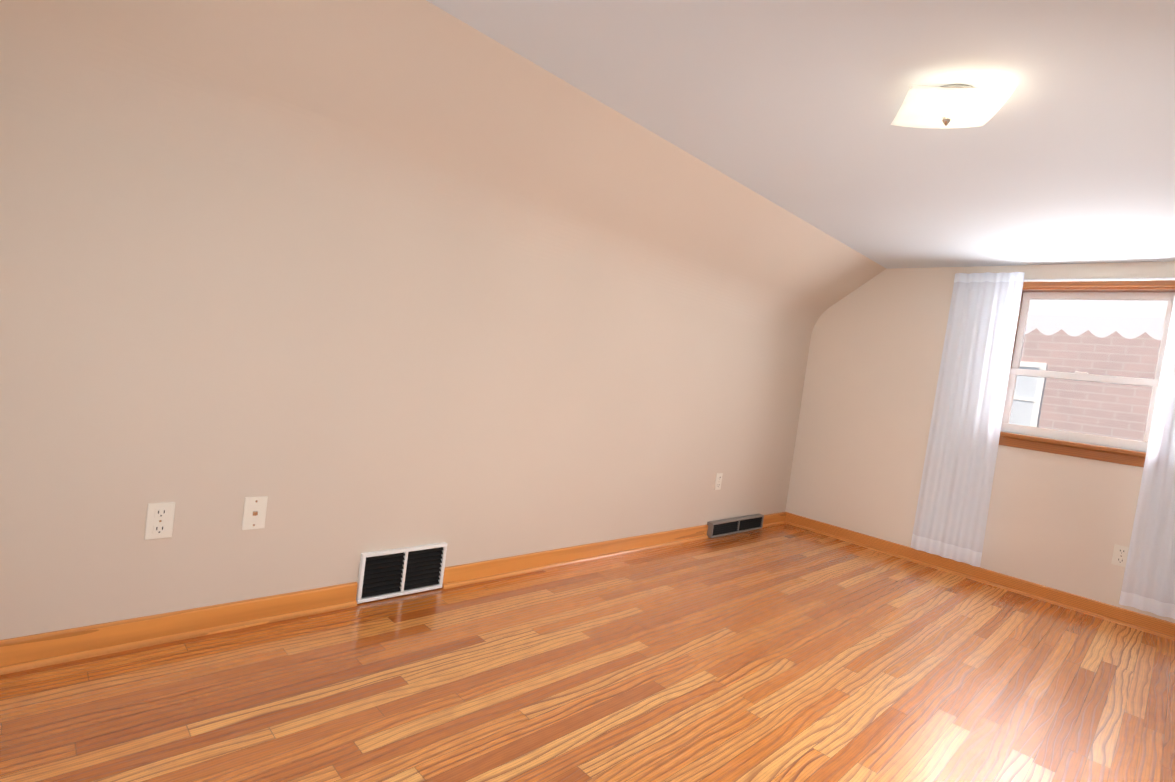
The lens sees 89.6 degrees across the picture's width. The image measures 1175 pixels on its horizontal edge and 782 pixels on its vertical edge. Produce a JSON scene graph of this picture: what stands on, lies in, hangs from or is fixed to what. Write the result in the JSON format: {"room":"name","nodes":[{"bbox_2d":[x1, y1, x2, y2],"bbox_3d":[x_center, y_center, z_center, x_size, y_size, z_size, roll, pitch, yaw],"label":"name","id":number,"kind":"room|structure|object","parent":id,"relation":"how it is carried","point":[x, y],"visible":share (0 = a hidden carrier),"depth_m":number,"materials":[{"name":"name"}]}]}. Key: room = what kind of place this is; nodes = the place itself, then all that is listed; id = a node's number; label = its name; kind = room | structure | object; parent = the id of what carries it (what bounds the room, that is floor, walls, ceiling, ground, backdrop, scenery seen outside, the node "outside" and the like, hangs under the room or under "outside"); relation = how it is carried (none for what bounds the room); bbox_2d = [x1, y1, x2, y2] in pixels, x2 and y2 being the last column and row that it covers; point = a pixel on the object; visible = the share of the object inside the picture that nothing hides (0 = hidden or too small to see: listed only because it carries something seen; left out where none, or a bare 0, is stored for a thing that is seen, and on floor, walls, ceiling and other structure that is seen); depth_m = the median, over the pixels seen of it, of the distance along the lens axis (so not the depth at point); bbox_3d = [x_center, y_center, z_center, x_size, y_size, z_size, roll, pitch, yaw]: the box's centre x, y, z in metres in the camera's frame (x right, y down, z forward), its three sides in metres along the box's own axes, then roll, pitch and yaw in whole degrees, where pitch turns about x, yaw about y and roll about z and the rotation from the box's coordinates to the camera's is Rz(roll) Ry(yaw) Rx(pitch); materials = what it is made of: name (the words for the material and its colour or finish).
{"room":"empty attic bedroom","nodes":[
{"label":"empty attic bedroom","id":0,"kind":"room"},
{"bbox_2d":[0,107,810,639],"bbox_3d":[-0.115,0.153,3.116,5.252,1.524,0.120,5,3,-44],"label":"wall","id":1,"kind":"structure","parent":0,"point":[206,349],"depth_m":2.13,"materials":[{"name":"paint"}]},
{"bbox_2d":[144,502,175,539],"bbox_3d":[-1.352,0.411,1.873,0.072,0.116,0.009,5,3,-44],"label":"electrical outlet","id":2,"kind":"object","parent":1,"relation":"attached to","point":[159,520],"visible":1,"depth_m":1.87,"materials":[{"name":"beige plastic"}]},
{"bbox_2d":[0,582,357,674],"bbox_3d":[-1.427,0.758,1.843,1.440,0.088,0.030,5,3,-44],"label":"baseboard","id":3,"kind":"structure","parent":1,"relation":"attached to","point":[22,653],"depth_m":1.90,"materials":[{"name":"brown wood"}]},
{"bbox_2d":[242,496,267,529],"bbox_3d":[-1.158,0.425,2.061,0.072,0.116,0.010,5,3,-44],"label":"outlet plate","id":4,"kind":"object","parent":1,"relation":"attached to","point":[254,513],"visible":1,"depth_m":2.06,"materials":[{"name":"beige plastic"}]},
{"bbox_2d":[356,542,446,603],"bbox_3d":[-0.771,0.757,2.484,0.382,0.201,0.022,5,3,-44],"label":"air vent","id":5,"kind":"object","parent":1,"relation":"in","point":[388,573],"visible":0.96,"depth_m":2.47,"materials":[{"name":"white plastic"}]},
{"bbox_2d":[442,524,707,588],"bbox_3d":[0.092,0.895,3.337,2.050,0.088,0.030,5,3,-44],"label":"baseboard","id":6,"kind":"structure","parent":1,"relation":"attached to","point":[472,573],"depth_m":3.11,"materials":[{"name":"brown wood"}]},
{"bbox_2d":[714,473,722,489],"bbox_3d":[0.908,0.627,4.096,0.072,0.116,0.009,5,3,-44],"label":"electrical outlet","id":7,"kind":"object","parent":1,"relation":"attached to","point":[718,481],"visible":1,"depth_m":4.09,"materials":[{"name":"beige plastic"}]},
{"bbox_2d":[707,514,763,537],"bbox_3d":[1.079,0.973,4.291,0.692,0.104,0.050,5,3,-44],"label":"air vent","id":8,"kind":"object","parent":1,"relation":"in","point":[725,527],"visible":0.94,"depth_m":4.24,"materials":[{"name":"grey metal"}]},
{"bbox_2d":[762,512,785,527],"bbox_3d":[1.473,1.020,4.695,0.432,0.088,0.030,5,3,-44],"label":"baseboard","id":9,"kind":"structure","parent":1,"relation":"attached to","point":[773,519],"depth_m":4.70,"materials":[{"name":"brown wood"}]},
{"bbox_2d":[0,0,885,336],"bbox_3d":[0.174,-0.903,2.863,5.172,0.664,0.625,5,3,-44],"label":"ceiling","id":10,"kind":"structure","parent":0,"point":[424,114],"depth_m":2.08,"materials":[{"name":"paint"}]},
{"bbox_2d":[0,523,1174,781],"bbox_3d":[0.912,1.155,1.980,5.252,0.100,3.402,5,3,-44],"label":"floor","id":11,"kind":"structure","parent":0,"point":[782,653],"depth_m":2.01,"materials":[{"name":"brown wood"}]},
{"bbox_2d":[426,0,1174,268],"bbox_3d":[1.412,-0.965,1.666,5.252,0.120,2.777,5,3,-44],"label":"ceiling","id":12,"kind":"structure","parent":0,"point":[1065,154],"depth_m":2.03,"materials":[{"name":"paint"}]},
{"bbox_2d":[891,84,1017,127],"bbox_3d":[1.156,-0.898,1.897,0.284,0.098,0.284,8,2,16],"label":"ceiling light fixture","id":13,"kind":"object","parent":12,"relation":"attached to","point":[956,106],"visible":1,"depth_m":1.85,"materials":[{"name":"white glass"}]},
{"bbox_2d":[785,261,1174,622],"bbox_3d":[2.676,0.209,3.968,0.160,2.068,2.772,5,3,-44],"label":"wall","id":14,"kind":"structure","parent":0,"point":[1061,522],"depth_m":4.22,"materials":[{"name":"paint"}]},
{"bbox_2d":[785,512,1174,640],"bbox_3d":[2.480,1.184,3.943,0.030,0.088,2.532,5,3,-44],"label":"baseboard","id":15,"kind":"structure","parent":14,"relation":"attached to","point":[1128,618],"depth_m":3.78,"materials":[{"name":"brown wood"}]},
{"bbox_2d":[998,280,1174,466],"bbox_3d":[3.019,-0.138,3.612,0.195,1.075,0.895,5,3,-44],"label":"window","id":16,"kind":"structure","parent":14,"relation":"in","point":[1016,370],"depth_m":3.60,"materials":[{"name":"white plastic"}]},
{"bbox_2d":[1025,300,1167,339],"bbox_3d":[3.357,-0.616,3.859,0.550,0.470,1.315,5,3,-44],"label":"canopy","id":17,"kind":"object","parent":14,"relation":"attached to","point":[1139,314],"depth_m":4.05,"materials":[{"name":"fabric"}]},
{"bbox_2d":[1024,277,1174,281],"bbox_3d":[3.017,-0.660,3.550,0.052,0.050,1.444,5,3,-44],"label":"curtain rod","id":18,"kind":"object","parent":14,"relation":"attached to","point":[1106,279],"visible":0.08,"depth_m":3.49,"materials":[{"name":"white metal"}]},
{"bbox_2d":[911,272,1024,566],"bbox_3d":[2.500,0.167,3.913,0.052,1.900,0.417,5,3,-44],"label":"curtain","id":19,"kind":"object","parent":18,"relation":"hanging from","point":[951,516],"visible":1,"depth_m":3.90,"materials":[{"name":"white fabric"}]},
{"bbox_2d":[1119,299,1174,618],"bbox_3d":[3.240,0.286,3.153,0.049,1.880,0.378,5,3,-44],"label":"curtain","id":20,"kind":"object","parent":18,"relation":"hanging from","point":[1148,584],"visible":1,"depth_m":3.25,"materials":[{"name":"white fabric"}]},
{"bbox_2d":[1111,544,1128,566],"bbox_3d":[3.058,0.945,3.392,0.009,0.116,0.072,5,3,-44],"label":"electrical outlet","id":21,"kind":"object","parent":14,"relation":"attached to","point":[1120,555],"visible":0.94,"depth_m":3.39,"materials":[{"name":"beige plastic"}]},
{"label":"outside","id":22,"kind":"structure","parent":0,"visible":0},
{"bbox_2d":[1008,328,1160,451],"bbox_3d":[4.853,-0.549,5.619,0.330,6.000,13.000,5,3,-44],"label":"building","id":23,"kind":"structure","parent":22,"point":[1024,358],"depth_m":5.55,"materials":[{"name":"pink brick"}]}
]}

